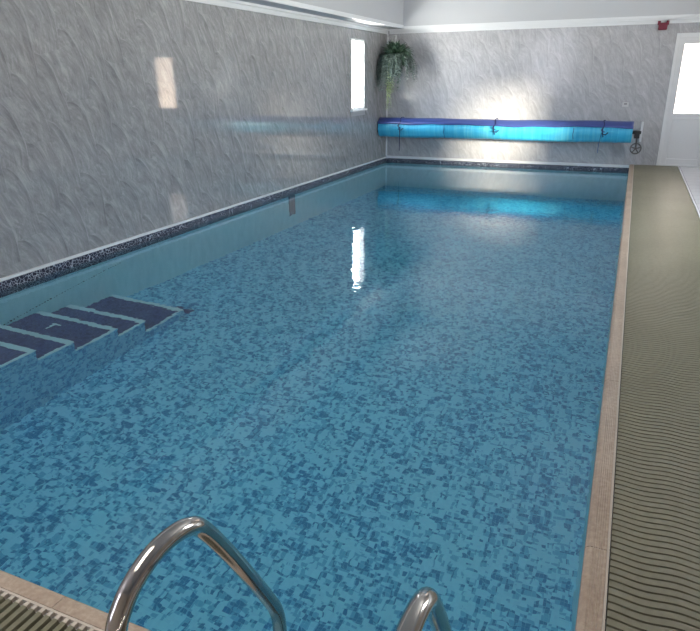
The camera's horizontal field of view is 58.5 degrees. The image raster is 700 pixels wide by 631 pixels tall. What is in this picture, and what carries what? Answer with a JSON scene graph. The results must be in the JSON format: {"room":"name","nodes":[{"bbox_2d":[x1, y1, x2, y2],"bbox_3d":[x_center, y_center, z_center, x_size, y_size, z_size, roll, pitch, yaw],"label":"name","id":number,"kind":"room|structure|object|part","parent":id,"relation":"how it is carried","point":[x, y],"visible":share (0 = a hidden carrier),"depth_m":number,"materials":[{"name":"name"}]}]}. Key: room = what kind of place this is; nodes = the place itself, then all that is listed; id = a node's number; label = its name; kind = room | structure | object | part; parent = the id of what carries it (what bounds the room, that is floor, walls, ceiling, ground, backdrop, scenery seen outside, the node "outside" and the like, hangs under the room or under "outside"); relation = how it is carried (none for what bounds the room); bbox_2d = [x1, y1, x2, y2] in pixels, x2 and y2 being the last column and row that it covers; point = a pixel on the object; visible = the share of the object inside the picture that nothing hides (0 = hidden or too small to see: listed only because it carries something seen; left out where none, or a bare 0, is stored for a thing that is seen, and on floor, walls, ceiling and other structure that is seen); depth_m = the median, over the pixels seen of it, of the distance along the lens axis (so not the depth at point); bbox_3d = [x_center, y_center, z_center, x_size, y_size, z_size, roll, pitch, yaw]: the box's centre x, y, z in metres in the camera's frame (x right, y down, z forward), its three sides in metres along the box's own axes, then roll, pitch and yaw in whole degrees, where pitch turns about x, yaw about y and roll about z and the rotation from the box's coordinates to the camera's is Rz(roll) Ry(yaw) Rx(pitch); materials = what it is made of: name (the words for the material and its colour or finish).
{"room":"indoor swimming pool","nodes":[
{"label":"indoor swimming pool","id":0,"kind":"room"},
{"bbox_2d":[0,587,103,630],"bbox_3d":[-1.760,0.810,2.297,4.968,0.016,0.008,8,22,22],"label":"trim","id":1,"kind":"structure","parent":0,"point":[40,606],"depth_m":1.96,"materials":[{"name":"beige"}]},
{"bbox_2d":[0,570,150,630],"bbox_3d":[-1.778,0.802,2.347,4.896,0.036,0.062,8,22,22],"label":"trim","id":2,"kind":"structure","parent":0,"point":[85,613],"depth_m":1.99,"materials":[{"name":"stone"}]},
{"bbox_2d":[0,0,386,277],"bbox_3d":[-2.186,-2.257,6.961,0.120,2.560,14.877,8,22,22],"label":"wall","id":3,"kind":"structure","parent":0,"point":[120,119],"depth_m":6.90,"materials":[{"name":"paint"}]},
{"bbox_2d":[0,157,385,281],"bbox_3d":[-1.603,-1.479,8.477,0.022,0.027,12.083,8,22,22],"label":"trim","id":4,"kind":"structure","parent":3,"relation":"attached to","point":[294,186],"depth_m":7.09,"materials":[{"name":"white plastic"}]},
{"bbox_2d":[186,0,388,33],"bbox_3d":[-2.143,-3.379,6.442,0.050,0.095,14.757,8,22,22],"label":"trim","id":5,"kind":"structure","parent":3,"relation":"attached to","point":[236,4],"depth_m":9.11,"materials":[{"name":"white"}]},
{"bbox_2d":[0,158,628,290],"bbox_3d":[0.612,-1.035,7.679,5.002,0.278,12.183,8,22,22],"label":"trim","id":6,"kind":"structure","parent":3,"relation":"attached to","point":[15,281],"depth_m":8.42,"materials":[{"name":"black tile"}]},
{"bbox_2d":[350,38,366,115],"bbox_3d":[0.123,-4.459,11.741,0.155,1.342,0.710,8,22,22],"label":"window","id":7,"kind":"structure","parent":3,"relation":"in","point":[359,110],"depth_m":11.90,"materials":[{"name":"white plastic"}]},
{"bbox_3d":[0.170,-3.919,11.926,0.065,0.030,0.710,8,22,22],"label":"sill","id":8,"kind":"part","parent":7,"relation":"part of","materials":[{"name":"white plastic"}]},
{"bbox_2d":[386,34,388,155],"bbox_3d":[0.783,-4.618,13.204,0.028,2.417,0.028,8,22,22],"label":"trim","id":9,"kind":"structure","parent":3,"relation":"attached to","point":[387,34],"depth_m":13.26,"materials":[{"name":"white plastic"}]},
{"bbox_2d":[0,166,699,630],"bbox_3d":[1.551,-0.483,5.837,8.052,0.150,14.757,8,22,22],"label":"floor","id":10,"kind":"structure","parent":0,"point":[691,175],"depth_m":9.30,"materials":[{"name":"white tile"}]},
{"bbox_2d":[0,590,94,630],"bbox_3d":[-1.940,0.958,1.909,4.959,0.016,0.896,8,22,22],"label":"floor mat","id":11,"kind":"object","parent":10,"relation":"on","point":[14,616],"visible":1,"depth_m":1.93,"materials":[{"name":"beige"}]},
{"bbox_2d":[605,165,699,630],"bbox_3d":[3.099,-0.652,6.048,0.734,0.016,13.048,8,22,22],"label":"floor mat","id":12,"kind":"object","parent":10,"relation":"on","point":[654,573],"visible":1,"depth_m":2.99,"materials":[{"name":"beige"}]},
{"bbox_3d":[0.630,0.355,8.144,5.057,3.270,12.283,8,22,22],"label":"basin","id":13,"kind":"object","parent":10,"relation":"in","visible":0},
{"bbox_2d":[105,516,451,630],"bbox_3d":[-0.088,1.353,1.577,0.622,1.956,0.702,8,22,22],"label":"pool ladder","id":14,"kind":"object","parent":13,"relation":"attached to","point":[426,603],"visible":1,"depth_m":1.22,"materials":[{"name":"silver metal"}]},
{"bbox_3d":[-0.323,1.316,1.679,0.041,1.956,0.651,8,22,22],"label":"handrail","id":15,"kind":"part","parent":14,"relation":"part of","materials":[{"name":"silver metal"}]},
{"bbox_3d":[0.152,1.385,1.485,0.041,1.956,0.651,8,22,22],"label":"handrail","id":16,"kind":"part","parent":14,"relation":"part of","materials":[{"name":"silver metal"}]},
{"bbox_2d":[0,162,627,630],"bbox_3d":[0.640,-1.066,7.589,4.890,0.001,12.071,8,22,22],"label":"pool water","id":17,"kind":"object","parent":13,"relation":"in","point":[380,384],"visible":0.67,"depth_m":3.49,"materials":[{"name":"teal liquid"}]},
{"bbox_2d":[239,0,699,28],"bbox_3d":[1.548,-3.355,4.811,8.292,0.950,14.877,8,22,22],"label":"ceiling","id":18,"kind":"structure","parent":0,"point":[402,12],"depth_m":11.37,"materials":[{"name":"grey paint"}]},
{"bbox_2d":[386,22,699,164],"bbox_3d":[4.494,-4.131,11.757,8.052,2.560,0.120,8,22,22],"label":"wall","id":19,"kind":"structure","parent":0,"point":[566,73],"depth_m":12.00,"materials":[{"name":"paint"}]},
{"bbox_2d":[263,0,403,28],"bbox_3d":[-1.843,-3.369,6.220,0.024,0.062,14.608,8,22,22],"label":"trim","id":20,"kind":"structure","parent":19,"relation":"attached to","point":[284,2],"depth_m":9.59,"materials":[{"name":"white"}]},
{"bbox_2d":[376,35,417,110],"bbox_3d":[0.958,-4.854,12.534,0.768,1.430,0.863,8,22,22],"label":"hanging plant","id":21,"kind":"object","parent":19,"relation":"hanging from","point":[397,55],"visible":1,"depth_m":12.34,"materials":[{"name":"green plant"}]},
{"bbox_2d":[386,156,628,167],"bbox_3d":[3.037,-3.138,12.723,4.875,0.050,0.030,8,22,22],"label":"trim","id":22,"kind":"structure","parent":19,"relation":"attached to","point":[399,157],"depth_m":12.62,"materials":[{"name":"white plastic"}]},
{"bbox_2d":[377,117,643,153],"bbox_3d":[2.970,-3.521,12.238,5.050,0.647,0.661,8,22,22],"label":"roller","id":23,"kind":"object","parent":19,"relation":"attached to","point":[520,130],"visible":1,"depth_m":11.89,"materials":[{"name":"blue plastic"},{"name":"black plastic"},{"name":"dark metal"}]},
{"bbox_3d":[1.079,-3.737,12.847,0.136,0.654,0.349,8,22,22],"label":"tie cord","id":24,"kind":"part","parent":23,"relation":"part of","materials":[{"name":"blue fabric"}]},
{"bbox_3d":[4.629,-3.391,11.335,0.136,0.294,0.349,8,22,22],"label":"tie cord","id":25,"kind":"part","parent":23,"relation":"part of","materials":[{"name":"blue fabric"}]},
{"bbox_2d":[389,14,699,33],"bbox_3d":[4.474,-5.255,11.243,8.002,0.093,0.040,8,22,22],"label":"trim","id":26,"kind":"structure","parent":19,"relation":"attached to","point":[679,19],"depth_m":11.56,"materials":[{"name":"white"}]},
{"bbox_2d":[622,102,628,106],"bbox_3d":[5.068,-3.879,11.502,0.110,0.080,0.026,8,22,22],"label":"wall switch","id":27,"kind":"object","parent":19,"relation":"attached to","point":[624,104],"visible":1,"depth_m":11.49,"materials":[{"name":"grey plastic"}]},
{"bbox_2d":[658,20,669,29],"bbox_3d":[5.437,-5.037,10.854,0.179,0.147,0.084,8,22,22],"label":"fire alarm","id":28,"kind":"object","parent":19,"relation":"attached to","point":[662,26],"visible":1,"depth_m":10.83,"materials":[{"name":"red plastic"}]},
{"bbox_2d":[656,32,699,166],"bbox_3d":[6.066,-3.797,11.104,0.810,2.250,0.149,8,22,22],"label":"door","id":29,"kind":"structure","parent":19,"relation":"in","point":[679,145],"depth_m":11.20,"materials":[{"name":"white plastic"}]},
{"bbox_3d":[6.076,-3.193,11.344,0.510,0.690,0.015,8,22,22],"label":"panel","id":30,"kind":"part","parent":29,"relation":"part of","materials":[{"name":"white plastic"}]},
{"bbox_3d":[6.066,-4.151,10.980,0.510,1.150,0.006,8,22,22],"label":"glass","id":31,"kind":"part","parent":29,"relation":"part of","materials":[{"name":"glass"}]},
{"bbox_2d":[575,164,633,630],"bbox_3d":[2.898,-0.845,6.592,0.072,0.036,12.154,8,22,22],"label":"trim","id":32,"kind":"structure","parent":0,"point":[592,584],"depth_m":2.60,"materials":[{"name":"stone"}]},
{"bbox_2d":[602,165,633,630],"bbox_3d":[2.933,-0.848,6.568,0.007,0.017,12.167,8,22,22],"label":"trim","id":33,"kind":"structure","parent":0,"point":[614,456],"depth_m":2.61,"materials":[{"name":"beige"}]},
{"bbox_2d":[678,166,699,217],"bbox_3d":[3.443,-0.605,5.905,0.014,0.022,13.057,8,22,22],"label":"trim","id":34,"kind":"structure","parent":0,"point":[678,166],"depth_m":8.77,"materials":[{"name":"white plastic"}]}
]}

